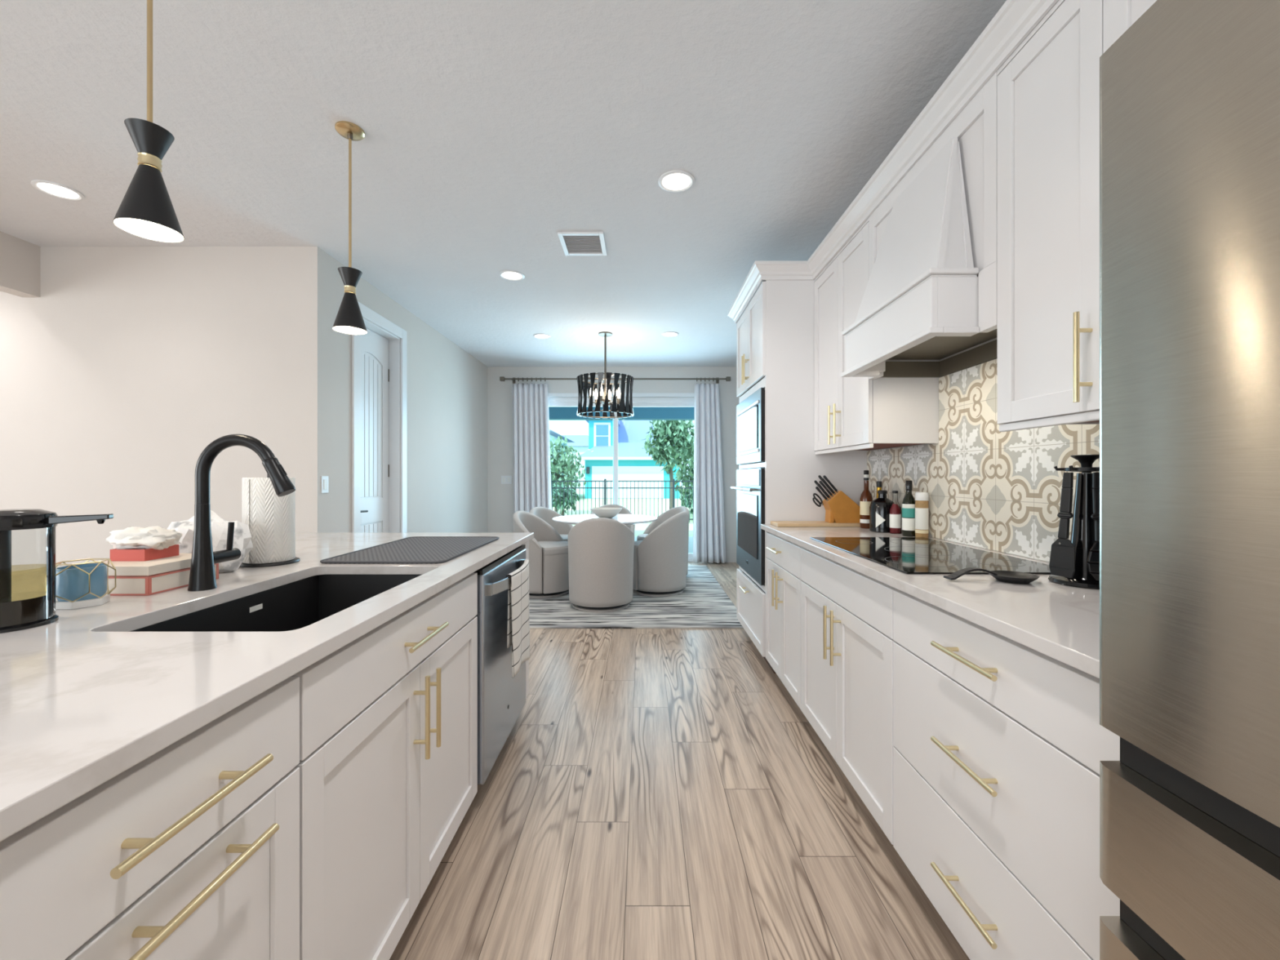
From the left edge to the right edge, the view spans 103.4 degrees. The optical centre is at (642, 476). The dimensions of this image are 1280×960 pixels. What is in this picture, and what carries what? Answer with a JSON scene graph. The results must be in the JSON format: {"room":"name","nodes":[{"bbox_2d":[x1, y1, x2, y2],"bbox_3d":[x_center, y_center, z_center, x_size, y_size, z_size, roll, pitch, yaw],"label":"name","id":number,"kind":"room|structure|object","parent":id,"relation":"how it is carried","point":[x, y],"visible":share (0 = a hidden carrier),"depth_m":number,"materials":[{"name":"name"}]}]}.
{"room":"kitchen","nodes":[
{"label":"kitchen","id":0,"kind":"room"},
{"bbox_2d":[0,231,39,297],"bbox_3d":[-4.080,-0.163,1.238,0.120,2.740,4.275,0,0,0],"label":"wall","id":1,"kind":"structure","parent":0,"point":[20,259],"depth_m":3.27,"materials":[{"name":"paint"}]},
{"bbox_2d":[0,246,296,575],"bbox_3d":[-5.155,-0.163,3.435,5.690,2.740,0.120,0,0,0],"label":"wall","id":2,"kind":"structure","parent":0,"point":[127,362],"depth_m":3.38,"materials":[{"name":"paint"}]},
{"bbox_2d":[296,246,487,533],"bbox_3d":[-2.240,-0.163,5.228,0.140,2.740,3.705,0,0,0],"label":"wall","id":3,"kind":"structure","parent":0,"point":[446,386],"depth_m":4.67,"materials":[{"name":"paint"}]},
{"bbox_2d":[320,475,328,493],"bbox_3d":[-2.165,0.057,3.448,0.010,0.116,0.074,0,0,0],"label":"light switch","id":4,"kind":"object","parent":3,"relation":"attached to","point":[324,479],"visible":1,"depth_m":3.43,"materials":[{"name":"white plastic"}]},
{"bbox_2d":[360,328,389,533],"bbox_3d":[-2.254,-0.009,4.195,0.093,2.412,0.636,0,0,0],"label":"door","id":5,"kind":"structure","parent":3,"relation":"in","point":[375,371],"depth_m":4.28,"materials":[{"name":"white wood"}]},
{"bbox_2d":[351,301,406,533],"bbox_3d":[-2.231,-0.058,4.195,0.158,2.530,0.850,0,0,0],"label":"trim","id":6,"kind":"structure","parent":3,"relation":"attached to","point":[367,313],"depth_m":4.52,"materials":[{"name":"white wood"}]},
{"bbox_2d":[0,0,1006,366],"bbox_3d":[-3.250,-1.583,1.465,9.500,0.100,11.530,0,0,0],"label":"ceiling","id":7,"kind":"structure","parent":0,"point":[493,130],"depth_m":2.25,"materials":[{"name":"white paint"}]},
{"bbox_2d":[30,179,84,200],"bbox_3d":[-3.130,-1.528,2.709,0.190,0.009,0.190,0,0,0],"label":"recessed light","id":8,"kind":"object","parent":7,"relation":"in","point":[53,188],"visible":1,"depth_m":2.70,"materials":[{"name":"white"}]},
{"bbox_2d":[112,0,184,242],"bbox_3d":[-1.295,-1.089,1.329,0.135,0.888,0.135,0,0,0],"label":"pendant light","id":9,"kind":"object","parent":7,"relation":"hanging from","point":[146,210],"visible":1,"depth_m":1.31,"materials":[{"name":"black metal"}]},
{"bbox_2d":[332,120,367,334],"bbox_3d":[-1.295,-1.089,2.239,0.135,0.888,0.135,0,0,0],"label":"pendant light","id":10,"kind":"object","parent":7,"relation":"hanging from","point":[348,319],"visible":1,"depth_m":2.22,"materials":[{"name":"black metal"}]},
{"bbox_2d":[498,270,524,280],"bbox_3d":[-0.996,-1.528,3.857,0.190,0.009,0.190,0,0,0],"label":"recessed light","id":11,"kind":"object","parent":7,"relation":"in","point":[512,275],"visible":1,"depth_m":3.85,"materials":[{"name":"white"}]},
{"bbox_2d":[533,333,551,338],"bbox_3d":[-1.100,-1.528,5.530,0.190,0.009,0.190,0,0,0],"label":"recessed light","id":12,"kind":"object","parent":7,"relation":"in","point":[536,335],"visible":1,"depth_m":5.51,"materials":[{"name":"white"}]},
{"bbox_2d":[557,231,607,255],"bbox_3d":[-0.390,-1.527,3.330,0.290,0.012,0.320,0,0,0],"label":"ceiling vent","id":13,"kind":"object","parent":7,"relation":"in","point":[602,251],"visible":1,"depth_m":3.32,"materials":[{"name":"white metal"}]},
{"bbox_2d":[576,331,633,418],"bbox_3d":[-0.400,-1.094,5.440,0.612,0.878,0.613,0,0,0],"label":"chandelier","id":14,"kind":"object","parent":7,"relation":"hanging from","point":[604,397],"visible":1,"depth_m":5.29,"materials":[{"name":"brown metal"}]},
{"bbox_2d":[661,331,679,337],"bbox_3d":[0.297,-1.528,5.455,0.190,0.009,0.190,0,0,0],"label":"recessed light","id":15,"kind":"object","parent":7,"relation":"in","point":[668,334],"visible":1,"depth_m":5.44,"materials":[{"name":"white"}]},
{"bbox_2d":[657,169,694,192],"bbox_3d":[0.176,-1.528,2.627,0.190,0.009,0.190,0,0,0],"label":"recessed light","id":16,"kind":"object","parent":7,"relation":"in","point":[677,180],"visible":1,"depth_m":2.62,"materials":[{"name":"white"}]},
{"bbox_2d":[487,366,738,562],"bbox_3d":[-0.465,-0.163,7.155,3.690,2.740,0.150,0,0,0],"label":"wall","id":17,"kind":"structure","parent":0,"point":[500,393],"depth_m":7.08,"materials":[{"name":"paint"}]},
{"bbox_2d":[501,475,511,484],"bbox_3d":[-1.905,0.052,7.075,0.148,0.116,0.010,0,0,0],"label":"light switch","id":18,"kind":"object","parent":17,"relation":"attached to","point":[504,479],"visible":1,"depth_m":7.08,"materials":[{"name":"white plastic"}]},
{"bbox_2d":[499,376,730,383],"bbox_3d":[-0.375,-1.338,7.006,3.170,0.080,0.148,0,0,0],"label":"curtain rod","id":19,"kind":"object","parent":17,"relation":"attached to","point":[501,378],"visible":0.91,"depth_m":6.95,"materials":[{"name":"brown metal"}]},
{"bbox_2d":[511,377,551,513],"bbox_3d":[-1.514,-0.086,6.960,0.568,2.546,0.119,0,0,0],"label":"curtain","id":20,"kind":"object","parent":19,"relation":"hanging from","point":[531,418],"visible":0.73,"depth_m":6.94,"materials":[{"name":"fabric"}]},
{"bbox_2d":[693,377,726,563],"bbox_3d":[0.929,-0.086,6.960,0.465,2.546,0.119,0,0,0],"label":"curtain","id":21,"kind":"object","parent":19,"relation":"hanging from","point":[708,518],"visible":1,"depth_m":6.94,"materials":[{"name":"fabric"}]},
{"bbox_2d":[548,397,694,561],"bbox_3d":[-0.375,0.047,7.160,2.450,2.320,0.060,0,0,0],"label":"window","id":22,"kind":"structure","parent":17,"relation":"in","point":[553,402],"depth_m":7.13,"materials":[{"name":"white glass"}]},
{"bbox_2d":[548,392,694,396],"bbox_3d":[-0.375,-1.138,7.072,2.490,0.050,0.015,0,0,0],"label":"trim","id":23,"kind":"structure","parent":17,"relation":"attached to","point":[550,394],"depth_m":7.06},
{"bbox_2d":[389,561,969,959],"bbox_3d":[-3.250,1.257,1.465,9.500,0.100,11.530,0,0,0],"label":"floor","id":24,"kind":"structure","parent":0,"point":[651,793],"depth_m":1.72,"materials":[{"name":"brown wood"}]},
{"bbox_2d":[0,676,299,959],"bbox_3d":[-1.020,0.764,0.628,0.960,0.885,0.460,0,0,0],"label":"base cabinet","id":25,"kind":"object","parent":24,"relation":"on","point":[191,851],"visible":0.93,"depth_m":0.63,"materials":[{"name":"paint"}]},
{"bbox_2d":[291,573,477,959],"bbox_3d":[-1.020,0.764,1.320,0.960,0.885,0.916,0,0,0],"label":"base cabinet","id":26,"kind":"object","parent":24,"relation":"on","point":[388,765],"visible":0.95,"depth_m":1.14,"materials":[{"name":"paint"}]},
{"bbox_2d":[0,533,533,841],"bbox_3d":[-1.211,0.306,1.183,1.298,0.029,2.865,0,0,0],"label":"countertop","id":27,"kind":"structure","parent":26,"relation":"on","point":[86,698],"depth_m":0.79,"materials":[{"name":"stone"}]},
{"bbox_2d":[0,508,113,633],"bbox_3d":[-1.197,0.179,0.987,0.204,0.226,0.132,0,0,0],"label":"coffee maker","id":28,"kind":"object","parent":27,"relation":"on","point":[24,610],"visible":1,"depth_m":0.98,"materials":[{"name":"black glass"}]},
{"bbox_2d":[45,558,115,609],"bbox_3d":[-1.270,0.242,1.145,0.098,0.099,0.113,0,0,0],"label":"candle holder","id":29,"kind":"object","parent":27,"relation":"on","point":[85,584],"visible":0.81,"depth_m":1.12,"materials":[{"name":"glass"}]},
{"bbox_2d":[55,563,107,601],"bbox_3d":[-1.270,0.240,1.145,0.080,0.072,0.080,0,0,0],"label":"candle","id":30,"kind":"object","parent":29,"relation":"on","point":[78,582],"depth_m":1.12,"materials":[{"name":"blue glass"}]},
{"bbox_2d":[98,553,218,595],"bbox_3d":[-1.306,0.256,1.338,0.203,0.072,0.210,0,0,0],"label":"box","id":31,"kind":"object","parent":27,"relation":"on","point":[133,578],"visible":0.58,"depth_m":1.25,"materials":[{"name":"white cardboard"}]},
{"bbox_2d":[105,525,182,560],"bbox_3d":[-1.338,0.177,1.354,0.169,0.085,0.117,0,0,0],"label":"tissue box","id":32,"kind":"object","parent":31,"relation":"on","point":[133,543],"visible":0.99,"depth_m":1.32,"materials":[{"name":"paper"}]},
{"bbox_2d":[167,510,253,573],"bbox_3d":[-1.325,0.195,1.543,0.243,0.194,0.132,0,0,0],"label":"crumpled bag","id":33,"kind":"object","parent":27,"relation":"on","point":[242,535],"visible":0.44,"depth_m":1.51,"materials":[{"name":"white paper"}]},
{"bbox_2d":[187,434,295,591],"bbox_3d":[-1.036,0.091,1.348,0.266,0.401,0.134,0,0,0],"label":"faucet","id":34,"kind":"object","parent":27,"relation":"on","point":[203,559],"visible":1,"depth_m":1.30,"materials":[{"name":"black metal"}]},
{"bbox_2d":[240,473,300,567],"bbox_3d":[-1.255,0.123,1.700,0.172,0.338,0.172,0,0,0],"label":"paper towel holder","id":35,"kind":"object","parent":27,"relation":"on","point":[295,559],"visible":0.24,"depth_m":1.64,"materials":[{"name":"black metal"}]},
{"bbox_2d":[241,477,295,564],"bbox_3d":[-1.255,0.144,1.698,0.144,0.278,0.147,0,0,0],"label":"paper towel roll","id":36,"kind":"object","parent":35,"relation":"on","point":[270,518],"visible":0.81,"depth_m":1.64,"materials":[{"name":"white paper"}]},
{"bbox_2d":[130,574,421,631],"bbox_3d":[-0.856,0.439,1.300,0.434,0.234,0.728,0,0,0],"label":"sink","id":37,"kind":"object","parent":27,"relation":"in","point":[299,604],"visible":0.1,"depth_m":1.52,"materials":[{"name":"black metal"}]},
{"bbox_2d":[320,536,499,564],"bbox_3d":[-0.876,0.287,2.027,0.424,0.009,0.692,0,0,0],"label":"drying mat","id":38,"kind":"object","parent":27,"relation":"on","point":[413,549],"visible":1,"depth_m":1.92,"materials":[{"name":"grey rubber"}]},
{"bbox_2d":[473,544,525,784],"bbox_3d":[-0.853,0.769,2.119,0.694,0.876,0.654,0,0,0],"label":"dishwasher","id":39,"kind":"object","parent":24,"relation":"on","point":[501,697],"visible":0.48,"depth_m":1.93,"materials":[{"name":"silver metal"}]},
{"bbox_2d":[506,559,529,677],"bbox_3d":[-0.514,0.591,2.147,0.049,0.416,0.374,0,0,-2],"label":"dish towel","id":40,"kind":"object","parent":39,"relation":"hanging from","point":[518,611],"visible":0.99,"depth_m":2.04,"materials":[{"name":"white fabric"}]},
{"bbox_2d":[523,541,528,697],"bbox_3d":[-1.041,0.764,2.520,0.918,0.885,0.136,0,0,0],"label":"island end panel","id":41,"kind":"object","parent":24,"relation":"on","point":[526,544],"visible":0.09,"depth_m":2.54,"materials":[{"name":"paint"}]},
{"bbox_2d":[528,564,743,628],"bbox_3d":[-0.435,1.201,5.390,2.570,0.012,2.780,0,0,0],"label":"area rug","id":42,"kind":"object","parent":24,"relation":"on","point":[703,603],"visible":0.29,"depth_m":4.43,"materials":[{"name":"fabric"}]},
{"bbox_2d":[512,511,568,597],"bbox_3d":[-1.022,0.778,5.221,0.614,0.832,0.615,0,0,-40],"label":"dining chair","id":43,"kind":"object","parent":42,"relation":"on","point":[548,571],"visible":0.64,"depth_m":4.99,"materials":[{"name":"fabric"}]},
{"bbox_2d":[537,541,568,555],"bbox_3d":[-0.989,0.732,5.212,0.549,0.084,0.549,0,0,14],"label":"seat cushion","id":44,"kind":"object","parent":43,"relation":"on","point":[544,548],"depth_m":5.00,"materials":[{"name":"fabric"}]},
{"bbox_2d":[528,506,573,541],"bbox_3d":[-1.002,0.779,5.861,0.614,0.831,0.615,0,0,30],"label":"dining chair","id":45,"kind":"object","parent":42,"relation":"on","point":[547,514],"visible":0.19,"depth_m":6.08,"materials":[{"name":"fabric"}]},
{"bbox_2d":[567,517,634,612],"bbox_3d":[-0.385,0.778,4.698,0.614,0.832,0.615,0,0,34],"label":"dining chair","id":46,"kind":"object","parent":42,"relation":"on","point":[601,549],"visible":1,"depth_m":4.43,"materials":[{"name":"fabric"}]},
{"bbox_2d":[552,514,657,524],"bbox_3d":[-0.400,0.820,5.420,1.120,0.748,1.120,0,0,0],"label":"dining table","id":47,"kind":"object","parent":42,"relation":"on","point":[627,519],"visible":0.39,"depth_m":5.30,"materials":[{"name":"white stone"}]},
{"bbox_2d":[590,506,622,518],"bbox_3d":[-0.390,0.394,5.400,0.344,0.102,0.344,0,0,0],"label":"decorative bowl","id":48,"kind":"object","parent":47,"relation":"on","point":[605,512],"visible":0.96,"depth_m":5.30,"materials":[{"name":"ceramic"}]},
{"bbox_2d":[590,503,635,537],"bbox_3d":[-0.400,0.778,6.302,0.614,0.832,0.615,0,0,-36],"label":"dining chair","id":49,"kind":"object","parent":42,"relation":"on","point":[624,511],"visible":0.09,"depth_m":6.48,"materials":[{"name":"fabric"}]},
{"bbox_2d":[632,511,687,596],"bbox_3d":[0.162,0.778,5.279,0.615,0.832,0.614,0,0,-14],"label":"dining chair","id":50,"kind":"object","parent":42,"relation":"on","point":[660,559],"visible":0.94,"depth_m":5.01,"materials":[{"name":"fabric"}]},
{"bbox_2d":[636,506,688,574],"bbox_3d":[0.242,0.779,5.971,0.614,0.831,0.615,0,0,-30],"label":"dining chair","id":51,"kind":"object","parent":42,"relation":"on","point":[670,513],"visible":0.2,"depth_m":6.16,"materials":[{"name":"fabric"}]},
{"bbox_2d":[636,533,648,540],"bbox_3d":[0.213,0.732,5.954,0.549,0.084,0.549,0,0,-30],"label":"seat cushion","id":52,"kind":"object","parent":51,"relation":"on","point":[640,537],"depth_m":5.88,"materials":[{"name":"fabric"}]},
{"bbox_2d":[765,532,804,710],"bbox_3d":[1.041,0.764,2.742,0.662,0.885,0.692,0,0,0],"label":"base cabinet","id":53,"kind":"object","parent":24,"relation":"on","point":[784,580],"visible":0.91,"depth_m":2.68,"materials":[{"name":"paint"}]},
{"bbox_2d":[736,280,866,673],"bbox_3d":[1.036,-0.013,3.522,0.682,2.440,0.865,0,0,0],"label":"tall cabinet","id":54,"kind":"object","parent":24,"relation":"on","point":[775,331],"visible":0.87,"depth_m":3.09,"materials":[{"name":"paint"}]},
{"bbox_2d":[730,467,764,585],"bbox_3d":[0.987,0.312,3.522,0.627,0.727,0.806,0,0,0],"label":"wall oven","id":55,"kind":"object","parent":54,"relation":"in","point":[750,482],"visible":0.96,"depth_m":3.36,"materials":[{"name":"metal"}]},
{"bbox_2d":[736,387,764,464],"bbox_3d":[1.010,-0.319,3.522,0.579,0.458,0.806,0,0,0],"label":"microwave oven","id":56,"kind":"object","parent":54,"relation":"in","point":[750,412],"visible":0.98,"depth_m":3.36,"materials":[{"name":"metal"}]},
{"bbox_2d":[727,0,1057,323],"bbox_3d":[1.023,-1.244,2.408,0.698,0.092,3.216,0,0,0],"label":"trim","id":57,"kind":"structure","parent":54,"relation":"attached to","point":[1015,20],"depth_m":1.82,"materials":[{"name":"paint"}]},
{"bbox_2d":[801,548,898,844],"bbox_3d":[1.041,0.764,1.956,0.662,0.885,0.874,0,0,0],"label":"base cabinet","id":58,"kind":"object","parent":24,"relation":"on","point":[847,640],"visible":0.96,"depth_m":1.82,"materials":[{"name":"paint"}]},
{"bbox_2d":[760,524,1099,678],"bbox_3d":[1.047,0.306,1.924,0.650,0.029,2.334,0,0,0],"label":"countertop","id":59,"kind":"structure","parent":58,"relation":"on","point":[1060,622],"depth_m":1.19,"materials":[{"name":"stone"}]},
{"bbox_2d":[770,520,859,527],"bbox_3d":[1.032,0.282,2.985,0.515,0.020,0.170,0,0,0],"label":"cutting board","id":60,"kind":"object","parent":59,"relation":"on","point":[777,523],"visible":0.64,"depth_m":2.90,"materials":[{"name":"brown wood"}]},
{"bbox_2d":[822,490,859,523],"bbox_3d":[1.171,0.178,2.980,0.193,0.186,0.100,0,0,0],"label":"knife block","id":61,"kind":"object","parent":60,"relation":"on","point":[840,508],"visible":0.84,"depth_m":2.93,"materials":[{"name":"brown wood"}]},
{"bbox_2d":[812,493,823,506],"bbox_3d":[1.030,0.140,2.965,0.067,0.082,0.012,0,0,0],"label":"scissors","id":62,"kind":"object","parent":61,"relation":"hanging from","point":[814,494],"visible":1,"depth_m":2.96,"materials":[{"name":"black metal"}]},
{"bbox_2d":[815,486,828,501],"bbox_3d":[1.049,0.104,2.955,0.076,0.087,0.016,0,0,0],"label":"kitchen knife","id":63,"kind":"object","parent":61,"relation":"in","point":[817,488],"visible":1,"depth_m":2.95,"materials":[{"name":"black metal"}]},
{"bbox_2d":[817,483,831,498],"bbox_3d":[1.062,0.089,2.955,0.081,0.093,0.016,0,0,0],"label":"kitchen knife","id":64,"kind":"object","parent":61,"relation":"in","point":[818,484],"visible":1,"depth_m":2.95,"materials":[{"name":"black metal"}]},
{"bbox_2d":[818,480,833,497],"bbox_3d":[1.074,0.074,2.955,0.085,0.097,0.016,0,0,0],"label":"kitchen knife","id":65,"kind":"object","parent":61,"relation":"in","point":[820,482],"visible":1,"depth_m":2.95,"materials":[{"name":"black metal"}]},
{"bbox_2d":[821,477,835,494],"bbox_3d":[1.087,0.060,2.955,0.088,0.100,0.016,0,0,0],"label":"kitchen knife","id":66,"kind":"object","parent":61,"relation":"in","point":[824,481],"visible":1,"depth_m":2.95,"materials":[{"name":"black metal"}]},
{"bbox_2d":[822,475,838,493],"bbox_3d":[1.100,0.046,2.955,0.090,0.103,0.016,0,0,0],"label":"kitchen knife","id":67,"kind":"object","parent":61,"relation":"in","point":[824,476],"visible":1,"depth_m":2.95,"materials":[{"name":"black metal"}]},
{"bbox_2d":[859,470,872,528],"bbox_3d":[1.258,0.129,2.842,0.067,0.325,0.067,0,0,0],"label":"liquor bottle","id":68,"kind":"object","parent":59,"relation":"on","point":[866,497],"visible":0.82,"depth_m":2.82,"materials":[{"name":"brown glass"}]},
{"bbox_2d":[875,481,881,498],"bbox_3d":[1.294,0.160,2.765,0.056,0.264,0.056,0,0,0],"label":"bottle","id":69,"kind":"object","parent":59,"relation":"on","point":[878,483],"visible":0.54,"depth_m":2.75,"materials":[{"name":"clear glass"}]},
{"bbox_2d":[869,490,894,533],"bbox_3d":[1.262,0.183,2.660,0.126,0.217,0.126,0,0,0],"label":"bottle","id":70,"kind":"object","parent":59,"relation":"on","point":[879,508],"visible":0.88,"depth_m":2.62,"materials":[{"name":"black glass"}]},
{"bbox_2d":[889,490,901,533],"bbox_3d":[1.287,0.183,2.575,0.053,0.218,0.053,0,0,0],"label":"sauce bottle","id":71,"kind":"object","parent":59,"relation":"on","point":[895,511],"visible":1,"depth_m":2.56,"materials":[{"name":"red glass"}]},
{"bbox_2d":[902,480,915,536],"bbox_3d":[1.297,0.156,2.462,0.061,0.271,0.061,0,0,0],"label":"oil bottle","id":72,"kind":"object","parent":59,"relation":"on","point":[908,501],"visible":0.88,"depth_m":2.44,"materials":[{"name":"black glass"}]},
{"bbox_2d":[915,492,928,537],"bbox_3d":[1.330,0.184,2.408,0.058,0.216,0.058,0,0,0],"label":"jar","id":73,"kind":"object","parent":59,"relation":"on","point":[922,509],"visible":0.97,"depth_m":2.38,"materials":[{"name":"white plastic"}]},
{"bbox_2d":[809,537,1050,573],"bbox_3d":[1.051,0.289,1.937,0.532,0.006,0.870,0,0,0],"label":"cooktop","id":74,"kind":"object","parent":59,"relation":"in","point":[907,555],"visible":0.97,"depth_m":1.82,"materials":[{"name":"black glass"}]},
{"bbox_2d":[943,567,1039,583],"bbox_3d":[0.969,0.274,1.405,0.238,0.036,0.116,0,0,0],"label":"spoon rest","id":75,"kind":"object","parent":59,"relation":"on","point":[1008,576],"visible":1,"depth_m":1.40,"materials":[{"name":"black plastic"}]},
{"bbox_2d":[988,570,1039,583],"bbox_3d":[1.030,0.282,1.405,0.116,0.019,0.116,0,0,0],"label":"bowl","id":76,"kind":"object","parent":75,"relation":"on","point":[1008,576],"depth_m":1.40,"materials":[{"name":"black plastic"}]},
{"bbox_2d":[1048,454,1099,589],"bbox_3d":[1.205,0.117,1.372,0.164,0.349,0.164,0,0,0],"label":"carousel","id":77,"kind":"object","parent":59,"relation":"on","point":[1082,528],"visible":0.62,"depth_m":1.35},
{"bbox_2d":[1048,472,1075,577],"bbox_3d":[1.133,0.129,1.357,0.034,0.278,0.066,0,0,-12],"label":"turner","id":78,"kind":"object","parent":77,"relation":"hanging from","point":[1062,557],"visible":1,"depth_m":1.35,"materials":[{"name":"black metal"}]},
{"bbox_2d":[1087,472,1099,580],"bbox_3d":[1.180,0.129,1.302,0.065,0.278,0.036,0,0,20],"label":"serving spoon","id":79,"kind":"object","parent":77,"relation":"hanging from","point":[1093,560],"visible":0.48,"depth_m":1.30,"materials":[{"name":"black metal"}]},
{"bbox_2d":[1087,541,1099,580],"bbox_3d":[1.176,0.218,1.293,0.065,0.101,0.017,0,0,20],"label":"bowl","id":80,"kind":"object","parent":79,"relation":"on","point":[1093,560],"depth_m":1.29,"materials":[{"name":"black plastic"}]},
{"bbox_2d":[893,590,1119,959],"bbox_3d":[1.041,0.764,1.137,0.662,0.885,0.759,0,0,0],"label":"base cabinet","id":81,"kind":"object","parent":24,"relation":"on","point":[1000,743],"visible":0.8,"depth_m":1.06,"materials":[{"name":"paint"}]},
{"bbox_2d":[1099,0,1279,959],"bbox_3d":[0.995,0.307,0.242,0.754,1.800,0.915,0,0,0],"label":"refrigerator","id":82,"kind":"object","parent":24,"relation":"on","point":[1189,93],"visible":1,"depth_m":0.57,"materials":[{"name":"metal"}]},
{"bbox_2d":[869,337,1049,563],"bbox_3d":[1.440,-0.163,1.465,0.120,2.740,11.530,0,0,0],"label":"wall","id":83,"kind":"structure","parent":0,"point":[994,339],"depth_m":2.18,"materials":[{"name":"paint"}]},
{"bbox_2d":[813,217,939,454],"bbox_3d":[1.192,-0.682,2.718,0.368,1.102,0.746,0,0,0],"label":"upper cabinet","id":84,"kind":"object","parent":83,"relation":"attached to","point":[851,414],"visible":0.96,"depth_m":2.54,"materials":[{"name":"paint"}]},
{"bbox_2d":[840,71,997,379],"bbox_3d":[1.133,-0.839,1.921,0.485,0.788,0.845,0,0,0],"label":"range hood","id":85,"kind":"object","parent":83,"relation":"attached to","point":[931,293],"visible":0.88,"depth_m":1.69,"materials":[{"name":"paint"}]},
{"bbox_2d":[866,358,1099,562],"bbox_3d":[1.376,-0.082,1.924,0.008,0.746,2.334,0,0,0],"label":"backsplash","id":86,"kind":"structure","parent":83,"relation":"attached to","point":[987,487],"depth_m":2.03,"materials":[{"name":"tile"}]},
{"bbox_2d":[996,0,1156,431],"bbox_3d":[1.192,-0.682,1.149,0.368,1.102,0.697,0,0,0],"label":"upper cabinet","id":87,"kind":"object","parent":83,"relation":"attached to","point":[1048,88],"visible":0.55,"depth_m":1.30,"materials":[{"name":"paint"}]},
{"label":"outside","id":88,"kind":"structure","parent":0,"visible":0},
{"bbox_2d":[552,485,693,536],"bbox_3d":[0.000,1.392,40.150,80.000,0.130,59.700,0,0,0],"label":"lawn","id":89,"kind":"structure","parent":88,"point":[640,504],"depth_m":22.09,"materials":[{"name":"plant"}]},
{"bbox_2d":[549,429,574,499],"bbox_3d":[-9.600,-1.383,30.000,10.000,5.420,9.200,0,0,0],"label":"house","id":90,"kind":"structure","parent":89,"relation":"on","point":[552,433],"depth_m":29.23,"materials":[{"name":"paint"}]},
{"bbox_2d":[552,482,579,515],"bbox_3d":[-2.615,0.743,16.379,1.051,1.168,1.090,0,0,43],"label":"shrub","id":91,"kind":"object","parent":89,"relation":"on","point":[563,495],"visible":0.74,"depth_m":16.28,"materials":[{"name":"green plant"}]},
{"bbox_2d":[549,435,589,512],"bbox_3d":[-3.009,-0.043,17.478,1.949,2.750,1.927,0,0,38],"label":"leafy bush","id":92,"kind":"object","parent":89,"relation":"on","point":[557,466],"visible":0.53,"depth_m":17.27,"materials":[{"name":"green plant"}]},
{"bbox_2d":[561,435,588,490],"bbox_3d":[-6.500,-1.283,49.000,5.000,5.220,6.800,0,0,0],"label":"house","id":93,"kind":"structure","parent":89,"relation":"on","point":[581,442],"depth_m":46.00,"materials":[{"name":"paint"}]},
{"bbox_2d":[551,479,693,522],"bbox_3d":[-1.050,0.702,14.200,7.756,1.250,0.056,0,0,0],"label":"metal fence","id":94,"kind":"object","parent":89,"relation":"on","point":[605,481],"visible":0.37,"depth_m":14.19,"materials":[{"name":"black metal"}]},
{"bbox_2d":[575,420,680,498],"bbox_3d":[-0.479,-1.533,34.640,6.889,5.720,10.720,0,0,0],"label":"house","id":95,"kind":"structure","parent":89,"relation":"on","point":[634,464],"depth_m":30.00,"materials":[{"name":"paint"}]},
{"bbox_2d":[642,420,693,508],"bbox_3d":[0.870,-0.380,14.992,1.873,3.418,1.558,0,0,0],"label":"young tree","id":96,"kind":"object","parent":89,"relation":"on","point":[666,433],"visible":0.91,"depth_m":14.69,"materials":[{"name":"green plant"}]},
{"bbox_2d":[672,457,693,509],"bbox_3d":[1.734,0.034,16.982,1.672,2.587,1.532,0,0,38],"label":"tree","id":97,"kind":"object","parent":89,"relation":"on","point":[681,474],"visible":0.26,"depth_m":16.84,"materials":[{"name":"green plant"}]},
{"bbox_2d":[679,486,693,514],"bbox_3d":[1.683,0.798,15.167,1.163,1.057,1.156,0,0,0],"label":"shrub","id":98,"kind":"object","parent":89,"relation":"on","point":[686,493],"visible":0.18,"depth_m":15.18,"materials":[{"name":"green plant"}]},
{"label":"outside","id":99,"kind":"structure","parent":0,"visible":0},
{"bbox_2d":[634,536,693,553],"bbox_3d":[-0.500,1.317,8.765,11.000,0.180,3.070,0,0,0],"label":"patio slab","id":100,"kind":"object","parent":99,"point":[691,538],"depth_m":9.13,"materials":[{"name":"concrete"}]},
{"bbox_3d":[-0.350,0.047,10.125,8.100,2.360,0.250,0,0,0],"label":"column","id":101,"kind":"structure","parent":100,"relation":"on","visible":0},
{"bbox_2d":[548,406,694,420],"bbox_3d":[-0.500,-1.333,8.740,11.000,0.400,3.020,0,0,0],"label":"roof","id":102,"kind":"structure","parent":101,"relation":"on","point":[555,413],"depth_m":10.00,"materials":[{"name":"paint"}]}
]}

